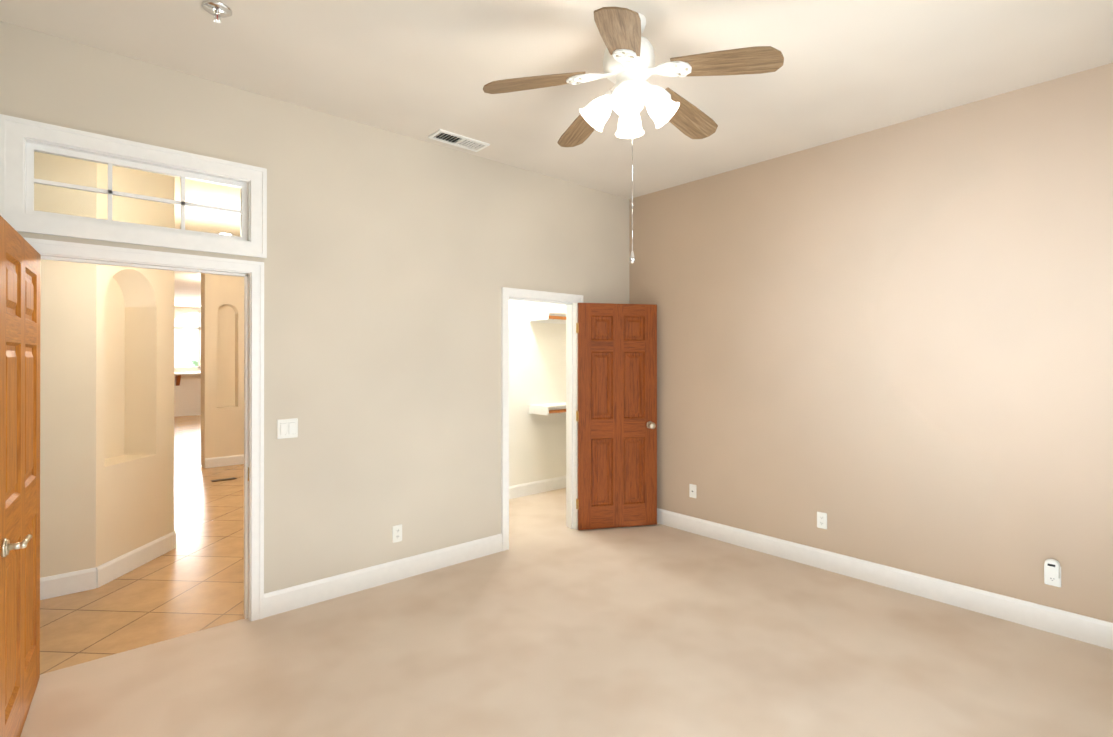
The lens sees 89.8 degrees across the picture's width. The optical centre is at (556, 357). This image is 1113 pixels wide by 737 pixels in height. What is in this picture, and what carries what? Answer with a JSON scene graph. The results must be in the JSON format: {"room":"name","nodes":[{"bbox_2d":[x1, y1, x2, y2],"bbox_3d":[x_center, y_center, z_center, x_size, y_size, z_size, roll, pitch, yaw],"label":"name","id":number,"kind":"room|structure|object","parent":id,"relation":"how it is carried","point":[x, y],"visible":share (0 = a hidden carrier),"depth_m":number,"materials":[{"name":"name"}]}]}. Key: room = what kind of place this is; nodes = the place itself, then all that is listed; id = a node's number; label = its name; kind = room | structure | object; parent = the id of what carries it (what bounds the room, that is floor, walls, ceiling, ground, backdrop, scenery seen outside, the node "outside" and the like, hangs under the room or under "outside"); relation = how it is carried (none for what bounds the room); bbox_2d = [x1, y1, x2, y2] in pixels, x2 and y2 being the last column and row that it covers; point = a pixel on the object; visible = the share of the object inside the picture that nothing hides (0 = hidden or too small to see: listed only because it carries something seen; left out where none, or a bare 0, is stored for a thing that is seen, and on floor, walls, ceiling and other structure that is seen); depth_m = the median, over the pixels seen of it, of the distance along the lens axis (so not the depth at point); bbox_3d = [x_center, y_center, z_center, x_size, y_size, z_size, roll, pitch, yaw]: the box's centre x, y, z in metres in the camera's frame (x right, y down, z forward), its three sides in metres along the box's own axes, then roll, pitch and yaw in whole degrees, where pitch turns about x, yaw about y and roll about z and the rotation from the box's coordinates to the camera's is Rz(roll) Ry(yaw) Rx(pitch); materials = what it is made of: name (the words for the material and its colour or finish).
{"room":"empty bedroom","nodes":[
{"label":"empty bedroom","id":0,"kind":"room"},
{"bbox_2d":[34,152,96,577],"bbox_3d":[-5.091,-0.006,3.898,3.800,3.050,5.173,0,0,-41],"label":"wall","id":1,"kind":"structure","parent":0,"point":[68,425],"depth_m":3.58,"materials":[{"name":"paint"}]},
{"bbox_2d":[40,454,565,599],"bbox_3d":[-6.322,1.466,10.138,9.960,0.135,16.173,0,0,-41],"label":"baseboard","id":2,"kind":"structure","parent":1,"relation":"attached to","point":[80,580],"depth_m":3.97,"materials":[{"name":"white wood"}]},
{"bbox_2d":[96,163,174,566],"bbox_3d":[-3.190,-0.005,4.063,0.300,3.050,0.773,0,0,-1],"label":"wall","id":3,"kind":"structure","parent":0,"point":[134,408],"depth_m":4.19,"materials":[{"name":"paint"}]},
{"bbox_2d":[40,415,244,674],"bbox_3d":[-6.629,1.576,10.486,10.200,0.078,17.243,0,0,-41],"label":"floor","id":4,"kind":"structure","parent":0,"point":[192,581],"depth_m":3.65,"materials":[{"name":"beige tile"}]},
{"bbox_2d":[174,373,200,415],"bbox_3d":[-8.813,0.982,15.468,4.000,1.130,0.480,0,0,-41],"label":"wall","id":5,"kind":"structure","parent":4,"relation":"on","point":[187,394],"depth_m":14.70,"materials":[{"name":"beige paint"}]},
{"bbox_2d":[211,477,235,481],"bbox_3d":[-4.142,1.524,6.949,0.260,0.006,0.100,0,0,-41],"label":"floor vent","id":6,"kind":"object","parent":4,"relation":"in","point":[223,479],"visible":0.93,"depth_m":6.94,"materials":[{"name":"brown metal"}]},
{"bbox_2d":[174,306,200,372],"bbox_3d":[-11.730,0.023,16.287,9.960,3.050,0.200,0,0,-41],"label":"wall","id":7,"kind":"structure","parent":0,"point":[187,370],"depth_m":16.73,"materials":[{"name":"beige paint"}]},
{"bbox_2d":[174,309,200,368],"bbox_3d":[-10.845,-0.530,16.947,1.400,1.760,0.080,0,0,-41],"label":"window","id":8,"kind":"structure","parent":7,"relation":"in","point":[177,313],"depth_m":16.83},
{"bbox_2d":[201,273,243,467],"bbox_3d":[-2.839,0.008,9.658,5.610,3.050,0.300,0,0,-41],"label":"wall","id":9,"kind":"structure","parent":0,"point":[222,365],"depth_m":7.88,"materials":[{"name":"paint"}]},
{"bbox_2d":[0,21,628,593],"bbox_3d":[-0.975,-0.005,3.995,4.608,3.050,0.120,0,0,-41],"label":"wall","id":10,"kind":"structure","parent":0,"point":[394,263],"depth_m":3.67,"materials":[{"name":"paint"}]},
{"bbox_2d":[0,114,266,257],"bbox_3d":[-2.160,-0.840,2.950,1.111,0.521,0.158,0,0,-41],"label":"transom window","id":11,"kind":"structure","parent":10,"relation":"in","point":[22,140],"depth_m":2.84,"materials":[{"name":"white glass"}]},
{"bbox_2d":[277,418,297,438],"bbox_3d":[-1.611,0.428,3.345,0.116,0.116,0.014,0,0,-41],"label":"light switch","id":12,"kind":"object","parent":10,"relation":"attached to","point":[287,428],"visible":1,"depth_m":3.35,"materials":[{"name":"white plastic"}]},
{"bbox_2d":[23,237,582,620],"bbox_3d":[-1.182,0.484,3.808,3.650,2.070,0.157,0,0,-41],"label":"door frame","id":13,"kind":"structure","parent":10,"relation":"attached to","point":[251,273],"depth_m":3.24,"materials":[{"name":"white wood"}]},
{"bbox_2d":[264,534,501,617],"bbox_3d":[-1.070,1.452,3.818,1.705,0.135,0.015,0,0,-41],"label":"baseboard","id":14,"kind":"structure","parent":10,"relation":"attached to","point":[302,595],"depth_m":3.69,"materials":[{"name":"white wood"}]},
{"bbox_2d":[392,524,401,542],"bbox_3d":[-1.085,1.204,3.809,0.070,0.115,0.009,0,0,-41],"label":"electrical outlet","id":15,"kind":"object","parent":10,"relation":"attached to","point":[396,533],"visible":1,"depth_m":3.81,"materials":[{"name":"white plastic"}]},
{"bbox_2d":[576,303,656,529],"bbox_3d":[0.544,0.517,4.972,0.750,1.985,0.197,0,0,-13],"label":"closet door","id":16,"kind":"structure","parent":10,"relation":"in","point":[616,415],"depth_m":4.95,"materials":[{"name":"brown wood"}]},
{"bbox_2d":[509,300,565,485],"bbox_3d":[-0.393,0.000,6.190,3.120,3.050,0.120,0,0,-41],"label":"wall","id":17,"kind":"structure","parent":0,"point":[537,375],"depth_m":6.25,"materials":[{"name":"paint"}]},
{"bbox_2d":[529,311,565,414],"bbox_3d":[0.315,0.069,6.519,1.380,1.123,0.320,0,0,-41],"label":"shelf","id":18,"kind":"object","parent":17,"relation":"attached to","point":[549,317],"visible":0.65,"depth_m":6.10,"materials":[{"name":"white wood"}]},
{"bbox_2d":[0,0,1112,307],"bbox_3d":[-5.216,-1.569,8.889,10.200,0.100,21.520,0,0,-41],"label":"ceiling","id":19,"kind":"structure","parent":0,"point":[423,70],"depth_m":2.89,"materials":[{"name":"paint"}]},
{"bbox_2d":[195,214,239,223],"bbox_3d":[-3.658,-1.519,6.210,0.600,0.012,0.120,0,0,-41],"label":"ceiling vent","id":20,"kind":"object","parent":19,"relation":"in","point":[220,219],"depth_m":6.14,"materials":[{"name":"white metal"}]},
{"bbox_2d":[202,0,232,22],"bbox_3d":[-1.492,-1.505,2.455,0.116,0.058,0.116,0,0,-41],"label":"sprinkler","id":21,"kind":"object","parent":19,"relation":"attached to","point":[216,8],"visible":0.98,"depth_m":2.44,"materials":[{"name":"silver metal"}]},
{"bbox_2d":[428,129,489,151],"bbox_3d":[-0.686,-1.524,3.937,0.400,0.012,0.170,0,0,-41],"label":"ceiling vent","id":22,"kind":"object","parent":19,"relation":"in","point":[452,138],"visible":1,"depth_m":3.93,"materials":[{"name":"white metal"}]},
{"bbox_2d":[483,7,783,262],"bbox_3d":[0.368,-0.981,2.589,1.223,1.104,1.272,0,0,-41],"label":"ceiling fan","id":23,"kind":"object","parent":19,"relation":"hanging from","point":[629,68],"visible":1,"depth_m":2.47,"materials":[{"name":"brown wood"}]},
{"bbox_2d":[20,488,1112,736],"bbox_3d":[0.433,1.558,3.256,5.750,0.080,5.610,0,0,-41],"label":"floor","id":24,"kind":"structure","parent":0,"point":[548,624],"depth_m":2.77,"materials":[{"name":"beige carpet"}]},
{"bbox_2d":[629,63,1112,622],"bbox_3d":[2.146,-0.006,3.846,0.120,3.050,4.227,0,0,-41],"label":"wall","id":25,"kind":"structure","parent":0,"point":[891,345],"depth_m":3.59,"materials":[{"name":"paint"}]},
{"bbox_2d":[689,484,695,497],"bbox_3d":[1.181,1.162,4.841,0.010,0.115,0.070,0,0,-41],"label":"jack","id":26,"kind":"object","parent":25,"relation":"attached to","point":[692,490],"visible":1,"depth_m":4.84,"materials":[{"name":"white plastic"}]},
{"bbox_2d":[817,512,826,528],"bbox_3d":[1.908,1.175,4.016,0.009,0.115,0.070,0,0,-41],"label":"electrical outlet","id":27,"kind":"object","parent":25,"relation":"attached to","point":[822,520],"visible":1,"depth_m":4.01,"materials":[{"name":"white plastic"}]},
{"bbox_2d":[657,508,1112,649],"bbox_3d":[2.046,1.452,3.855,0.015,0.135,4.077,0,0,-41],"label":"baseboard","id":28,"kind":"structure","parent":25,"relation":"attached to","point":[1090,630],"depth_m":3.56,"materials":[{"name":"white wood"}]},
{"bbox_2d":[1044,559,1060,586],"bbox_3d":[2.722,1.186,3.067,0.041,0.148,0.070,0,0,-41],"label":"outlet","id":29,"kind":"object","parent":25,"relation":"attached to","point":[1052,572],"visible":0.98,"depth_m":3.06,"materials":[{"name":"white plastic"}]},
{"bbox_3d":[-1.223,-0.013,0.881,0.120,3.050,4.227,0,0,-41],"label":"wall","id":30,"kind":"structure","parent":0,"visible":0},
{"bbox_2d":[0,215,40,736],"bbox_3d":[-2.168,0.511,2.244,0.160,1.985,0.936,0,0,-36],"label":"entry door","id":31,"kind":"structure","parent":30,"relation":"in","point":[20,288],"depth_m":2.21,"materials":[{"name":"brown wood"}]},
{"label":"outside","id":32,"kind":"structure","parent":0,"visible":0},
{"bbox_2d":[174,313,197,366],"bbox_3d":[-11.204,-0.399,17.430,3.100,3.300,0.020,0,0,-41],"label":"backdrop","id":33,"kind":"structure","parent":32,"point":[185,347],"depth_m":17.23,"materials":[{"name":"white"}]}
]}

